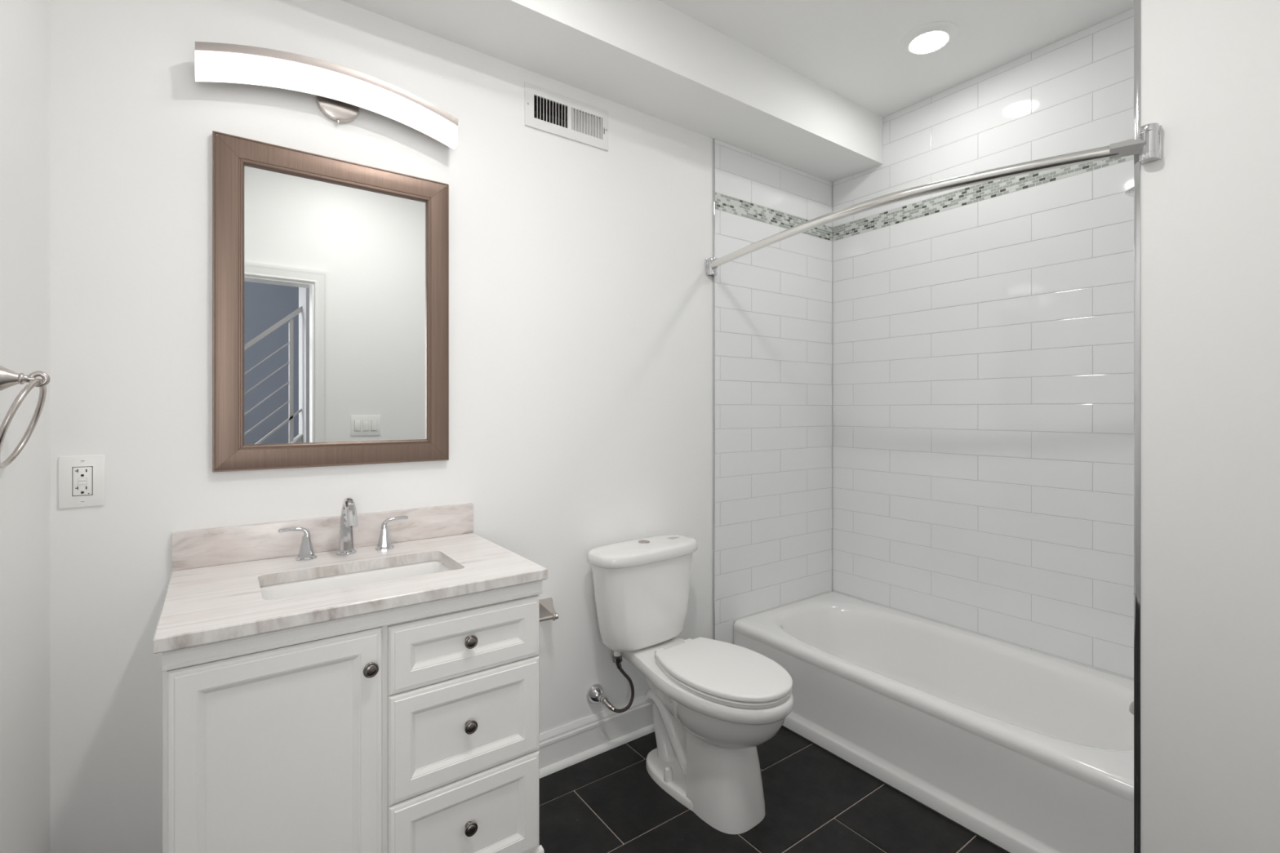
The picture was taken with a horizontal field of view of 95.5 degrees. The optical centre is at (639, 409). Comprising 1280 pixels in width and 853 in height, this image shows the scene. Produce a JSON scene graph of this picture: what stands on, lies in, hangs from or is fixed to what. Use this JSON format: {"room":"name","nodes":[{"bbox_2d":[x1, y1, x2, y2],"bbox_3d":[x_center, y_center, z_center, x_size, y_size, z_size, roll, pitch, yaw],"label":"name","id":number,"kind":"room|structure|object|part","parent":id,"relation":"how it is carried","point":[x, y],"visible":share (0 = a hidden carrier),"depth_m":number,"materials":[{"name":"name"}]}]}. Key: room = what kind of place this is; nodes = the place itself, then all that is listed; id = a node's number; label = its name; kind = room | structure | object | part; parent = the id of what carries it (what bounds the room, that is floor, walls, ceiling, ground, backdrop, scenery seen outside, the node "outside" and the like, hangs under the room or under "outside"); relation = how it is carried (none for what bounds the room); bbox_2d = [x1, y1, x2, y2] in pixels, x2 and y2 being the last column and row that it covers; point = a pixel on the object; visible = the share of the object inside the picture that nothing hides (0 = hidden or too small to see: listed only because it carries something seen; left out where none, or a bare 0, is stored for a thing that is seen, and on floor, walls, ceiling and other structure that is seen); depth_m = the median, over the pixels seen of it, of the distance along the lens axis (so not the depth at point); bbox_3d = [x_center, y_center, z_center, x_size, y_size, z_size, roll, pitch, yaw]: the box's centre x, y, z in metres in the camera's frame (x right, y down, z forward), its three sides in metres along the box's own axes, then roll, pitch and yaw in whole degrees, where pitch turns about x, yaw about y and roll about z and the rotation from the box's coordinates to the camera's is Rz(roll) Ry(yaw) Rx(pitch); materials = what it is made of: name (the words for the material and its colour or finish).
{"room":"bathroom","nodes":[
{"label":"bathroom","id":0,"kind":"room"},
{"bbox_2d":[0,0,49,852],"bbox_3d":[-0.856,-0.104,0.509,0.150,2.950,2.010,0,0,-36],"label":"wall","id":1,"kind":"structure","parent":0,"point":[24,24],"depth_m":1.20,"materials":[{"name":"paint"}]},
{"bbox_2d":[0,365,49,468],"bbox_3d":[-1.084,0.011,1.016,0.076,0.182,0.163,0,0,-36],"label":"towel ring","id":2,"kind":"object","parent":1,"relation":"attached to","point":[8,378],"visible":1,"depth_m":1.01,"materials":[{"name":"silver metal"}]},
{"bbox_3d":[-1.093,-0.053,1.011,0.057,0.054,0.054,0,0,-36],"label":"post","id":3,"kind":"part","parent":2,"relation":"part of","materials":[{"name":"silver metal"}]},
{"bbox_2d":[49,0,832,852],"bbox_3d":[-0.215,-0.104,2.306,3.300,2.950,0.157,0,0,-36],"label":"wall","id":4,"kind":"structure","parent":0,"point":[580,291],"depth_m":1.96,"materials":[{"name":"paint"}]},
{"bbox_2d":[58,454,104,508],"bbox_3d":[-1.339,0.173,1.395,0.081,0.124,0.010,0,0,-36],"label":"wall outlet","id":5,"kind":"object","parent":4,"relation":"attached to","point":[81,477],"visible":1,"depth_m":1.39,"materials":[{"name":"white plastic"}]},
{"bbox_2d":[71,466,93,496],"bbox_3d":[-1.337,0.172,1.394,0.036,0.070,0.004,0,0,-36],"label":"receptacle","id":6,"kind":"object","parent":5,"relation":"attached to","point":[82,476],"depth_m":1.39,"materials":[{"name":"white plastic"}]},
{"bbox_2d":[171,502,473,570],"bbox_3d":[-0.880,0.364,1.721,0.787,0.097,0.020,0,0,-36],"label":"backsplash","id":7,"kind":"structure","parent":4,"relation":"attached to","point":[202,548],"depth_m":1.64,"materials":[{"name":"stone"}]},
{"bbox_2d":[195,41,457,150],"bbox_3d":[-0.871,-0.907,1.686,0.664,0.137,0.088,0,0,-36],"label":"vanity light","id":8,"kind":"object","parent":4,"relation":"attached to","point":[340,91],"visible":1,"depth_m":1.64,"materials":[{"name":"white"}]},
{"bbox_2d":[212,130,448,471],"bbox_3d":[-0.880,-0.284,1.720,0.621,0.900,0.022,0,0,-36],"label":"wall mirror","id":9,"kind":"object","parent":4,"relation":"attached to","point":[331,275],"visible":1,"depth_m":1.69,"materials":[{"name":"brown metal"}]},
{"bbox_3d":[-1.102,-0.284,1.558,0.070,0.899,0.022,0,0,-36],"label":"frame rail","id":10,"kind":"part","parent":9,"relation":"part of","materials":[{"name":"brown wood"}]},
{"bbox_3d":[-0.879,-0.699,1.720,0.620,0.070,0.022,0,0,-36],"label":"frame rail","id":11,"kind":"part","parent":9,"relation":"part of","materials":[{"name":"brown wood"}]},
{"bbox_3d":[-0.879,0.131,1.720,0.620,0.070,0.022,0,0,-36],"label":"frame rail","id":12,"kind":"part","parent":9,"relation":"part of","materials":[{"name":"brown wood"}]},
{"bbox_2d":[243,164,426,445],"bbox_3d":[-0.882,-0.284,1.724,0.489,0.768,0.004,0,0,-36],"label":"mirror glass","id":13,"kind":"object","parent":9,"relation":"on","point":[335,266],"depth_m":1.71,"materials":[{"name":"white"}]},
{"bbox_3d":[-0.656,-0.284,1.882,0.070,0.899,0.022,0,0,-36],"label":"frame rail","id":14,"kind":"part","parent":9,"relation":"part of","materials":[{"name":"brown wood"}]},
{"bbox_2d":[539,597,558,622],"bbox_3d":[-0.385,0.724,2.037,0.218,0.066,0.092,0,0,-36],"label":"toilet paper holder","id":15,"kind":"object","parent":4,"relation":"attached to","point":[547,611],"visible":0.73,"depth_m":2.08,"materials":[{"name":"silver metal"}]},
{"bbox_2d":[524,81,608,151],"bbox_3d":[-0.298,-1.089,2.217,0.352,0.153,0.123,0,0,-36],"label":"air vent","id":16,"kind":"object","parent":4,"relation":"in","point":[545,110],"visible":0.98,"depth_m":2.19,"materials":[{"name":"metal"}]},
{"bbox_2d":[538,696,654,778],"bbox_3d":[-0.109,1.250,2.277,1.098,0.142,0.028,0,0,-36],"label":"baseboard","id":17,"kind":"structure","parent":4,"relation":"attached to","point":[562,747],"depth_m":2.22,"materials":[{"name":"paint"}]},
{"bbox_2d":[586,650,634,712],"bbox_3d":[-0.116,1.013,2.216,0.175,0.264,0.085,0,0,15],"label":"water supply line","id":18,"kind":"object","parent":4,"relation":"attached to","point":[595,694],"visible":0.99,"depth_m":2.21,"materials":[{"name":"silver metal"}]},
{"bbox_2d":[712,137,715,639],"bbox_3d":[0.332,0.052,2.610,0.006,2.536,0.008,0,0,-36],"label":"trim","id":19,"kind":"structure","parent":4,"relation":"attached to","point":[713,139],"depth_m":2.61,"materials":[{"name":"silver metal"}]},
{"bbox_2d":[733,591,832,622],"bbox_3d":[0.730,0.976,2.895,0.742,0.007,0.002,0,0,-36],"label":"trim","id":20,"kind":"structure","parent":4,"relation":"attached to","point":[830,591],"depth_m":2.86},
{"bbox_2d":[705,122,1161,276],"bbox_3d":[0.708,-0.629,1.944,0.179,0.080,1.542,0,0,-36],"label":"shower rod","id":21,"kind":"object","parent":4,"relation":"attached to","point":[1148,145],"visible":1,"depth_m":1.58,"materials":[{"name":"metal"}]},
{"bbox_2d":[341,0,882,182],"bbox_3d":[-0.092,-1.331,2.123,2.983,0.230,0.297,0,0,-36],"label":"ceiling beam","id":22,"kind":"structure","parent":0,"point":[650,57],"depth_m":2.16,"materials":[{"name":"paint"}]},
{"bbox_2d":[539,726,1006,852],"bbox_3d":[0.374,1.351,1.496,3.300,0.060,2.160,0,0,-36],"label":"floor","id":23,"kind":"structure","parent":0,"point":[607,802],"depth_m":1.89,"materials":[{"name":"tile"}]},
{"bbox_2d":[162,580,544,852],"bbox_3d":[-0.716,0.881,1.501,0.779,0.880,0.563,0,0,-36],"label":"vanity cabinet","id":24,"kind":"object","parent":23,"relation":"on","point":[415,728],"visible":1,"depth_m":1.27,"materials":[{"name":"paint"}]},
{"bbox_3d":[-0.727,0.817,1.188,0.374,0.662,0.020,0,0,-36],"label":"door","id":25,"kind":"part","parent":24,"relation":"part of","materials":[{"name":"paint"}]},
{"bbox_2d":[152,533,547,653],"bbox_3d":[-0.721,0.427,1.501,0.787,0.028,0.560,0,0,-36],"label":"countertop","id":26,"kind":"structure","parent":24,"relation":"on","point":[206,605],"depth_m":1.37,"materials":[{"name":"stone"}]},
{"bbox_2d":[278,497,408,560],"bbox_3d":[-0.817,0.330,1.634,0.336,0.165,0.133,0,0,-36],"label":"faucet","id":27,"kind":"object","parent":26,"relation":"on","point":[348,517],"visible":1,"depth_m":1.65,"materials":[{"name":"silver metal"}]},
{"bbox_3d":[-0.944,0.337,1.589,0.077,0.031,0.024,0,0,-36],"label":"lever","id":28,"kind":"part","parent":27,"relation":"part of","materials":[{"name":"silver metal"}]},
{"bbox_3d":[-0.921,0.381,1.605,0.052,0.064,0.052,0,0,-36],"label":"handle","id":29,"kind":"part","parent":27,"relation":"part of","materials":[{"name":"silver metal"}]},
{"bbox_3d":[-0.842,0.407,1.665,0.051,0.011,0.051,0,0,39],"label":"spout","id":30,"kind":"part","parent":27,"relation":"part of","materials":[{"name":"silver metal"}]},
{"bbox_3d":[-0.816,0.326,1.631,0.041,0.155,0.127,0,0,-36],"label":"spout","id":31,"kind":"part","parent":27,"relation":"part of","materials":[{"name":"silver metal"}]},
{"bbox_3d":[-0.757,0.381,1.724,0.052,0.064,0.052,0,0,-36],"label":"handle","id":32,"kind":"part","parent":27,"relation":"part of","materials":[{"name":"silver metal"}]},
{"bbox_3d":[-0.735,0.337,1.741,0.077,0.031,0.024,0,0,-36],"label":"lever","id":33,"kind":"part","parent":27,"relation":"part of","materials":[{"name":"silver metal"}]},
{"bbox_2d":[260,560,453,599],"bbox_3d":[-0.700,0.514,1.477,0.476,0.145,0.268,0,0,-36],"label":"sink basin","id":34,"kind":"object","parent":26,"relation":"in","point":[277,591],"visible":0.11,"depth_m":1.56,"materials":[{"name":"ceramic"}]},
{"bbox_3d":[-0.572,0.462,1.300,0.768,0.041,0.020,0,0,-36],"label":"moulding","id":35,"kind":"part","parent":24,"relation":"part of","materials":[{"name":"paint"}]},
{"bbox_3d":[-0.586,0.565,1.263,0.032,0.032,0.024,0,0,-36],"label":"knob","id":36,"kind":"part","parent":24,"relation":"part of","materials":[{"name":"silver metal"}]},
{"bbox_3d":[-0.415,1.018,1.414,0.371,0.251,0.020,0,0,-36],"label":"drawer","id":37,"kind":"part","parent":24,"relation":"part of","materials":[{"name":"paint"}]},
{"bbox_3d":[-0.415,0.767,1.414,0.371,0.245,0.020,0,0,-36],"label":"drawer","id":38,"kind":"part","parent":24,"relation":"part of","materials":[{"name":"paint"}]},
{"bbox_3d":[-0.415,0.566,1.414,0.371,0.154,0.020,0,0,-36],"label":"drawer","id":39,"kind":"part","parent":24,"relation":"part of","materials":[{"name":"paint"}]},
{"bbox_3d":[-0.410,1.010,1.403,0.032,0.032,0.024,0,0,-36],"label":"knob","id":40,"kind":"part","parent":24,"relation":"part of","materials":[{"name":"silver metal"}]},
{"bbox_3d":[-0.410,0.764,1.403,0.032,0.032,0.024,0,0,-36],"label":"knob","id":41,"kind":"part","parent":24,"relation":"part of","materials":[{"name":"silver metal"}]},
{"bbox_3d":[-0.410,0.559,1.403,0.032,0.032,0.024,0,0,-36],"label":"knob","id":42,"kind":"part","parent":24,"relation":"part of","materials":[{"name":"silver metal"}]},
{"bbox_3d":[-0.569,1.236,1.299,0.779,0.168,0.026,0,0,-36],"label":"moulding","id":43,"kind":"part","parent":24,"relation":"part of","materials":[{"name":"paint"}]},
{"bbox_2d":[586,534,793,834],"bbox_3d":[0.190,0.928,2.026,0.475,0.830,0.737,0,0,-39],"label":"toilet","id":44,"kind":"object","parent":23,"relation":"on","point":[714,702],"visible":1,"depth_m":1.97,"materials":[{"name":"ceramic"}]},
{"bbox_3d":[0.020,0.726,2.234,0.441,0.324,0.188,0,0,-39],"label":"tank","id":45,"kind":"part","parent":44,"relation":"part of","materials":[{"name":"ceramic"}]},
{"bbox_3d":[0.022,0.540,2.231,0.475,0.046,0.207,0,0,-39],"label":"tank lid","id":46,"kind":"part","parent":44,"relation":"part of","materials":[{"name":"ceramic"}]},
{"bbox_3d":[0.285,0.861,1.934,0.338,0.020,0.463,0,0,-39],"label":"seat lid","id":47,"kind":"part","parent":44,"relation":"part of","materials":[{"name":"plastic"}]},
{"bbox_3d":[0.286,0.882,1.933,0.336,0.018,0.457,0,0,-39],"label":"seat","id":48,"kind":"part","parent":44,"relation":"part of","materials":[{"name":"plastic"}]},
{"bbox_2d":[733,591,1133,852],"bbox_3d":[1.156,1.148,2.292,0.763,0.344,1.474,0,0,-36],"label":"bathtub","id":49,"kind":"object","parent":23,"relation":"on","point":[1024,750],"visible":0.84,"depth_m":2.10,"materials":[{"name":"ceramic"}]},
{"bbox_2d":[658,0,1133,117],"bbox_3d":[0.374,-1.496,1.496,3.300,0.100,2.160,0,0,-36],"label":"ceiling","id":50,"kind":"structure","parent":0,"point":[851,49],"depth_m":2.23,"materials":[{"name":"paint"}]},
{"bbox_2d":[900,21,958,55],"bbox_3d":[1.126,-1.437,2.268,0.204,0.017,0.204,0,0,-36],"label":"recessed light","id":51,"kind":"object","parent":50,"relation":"in","point":[930,37],"visible":1,"depth_m":2.24,"materials":[{"name":"white plastic"}]},
{"bbox_2d":[831,8,1133,680],"bbox_3d":[1.686,-0.104,2.357,0.166,2.950,2.010,0,0,-36],"label":"wall","id":52,"kind":"structure","parent":0,"point":[983,333],"depth_m":2.44,"materials":[{"name":"tile"}]},
{"bbox_2d":[1141,0,1279,852],"bbox_3d":[1.708,-0.104,1.456,0.871,2.950,0.526,0,0,-36],"label":"wall","id":53,"kind":"structure","parent":0,"point":[1211,68],"depth_m":1.30,"materials":[{"name":"paint"}]},
{"bbox_2d":[1124,186,1133,197],"bbox_3d":[1.512,-0.672,1.716,0.084,0.114,0.126,0,0,-36],"label":"shower fixture","id":54,"kind":"object","parent":53,"relation":"attached to","point":[1130,192],"visible":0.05,"depth_m":1.74,"materials":[{"name":"silver metal"}]},
{"bbox_2d":[1128,701,1133,715],"bbox_3d":[1.552,0.905,1.747,0.052,0.063,0.129,0,0,-36],"label":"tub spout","id":55,"kind":"object","parent":53,"relation":"attached to","point":[1131,705],"visible":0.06,"depth_m":1.78,"materials":[{"name":"silver metal"}]},
{"bbox_2d":[1133,0,1141,852],"bbox_3d":[1.205,-0.062,1.408,0.007,2.766,0.013,0,0,-36],"label":"trim","id":56,"kind":"structure","parent":53,"relation":"attached to","point":[1137,3],"depth_m":1.41,"materials":[{"name":"silver metal"}]}
]}

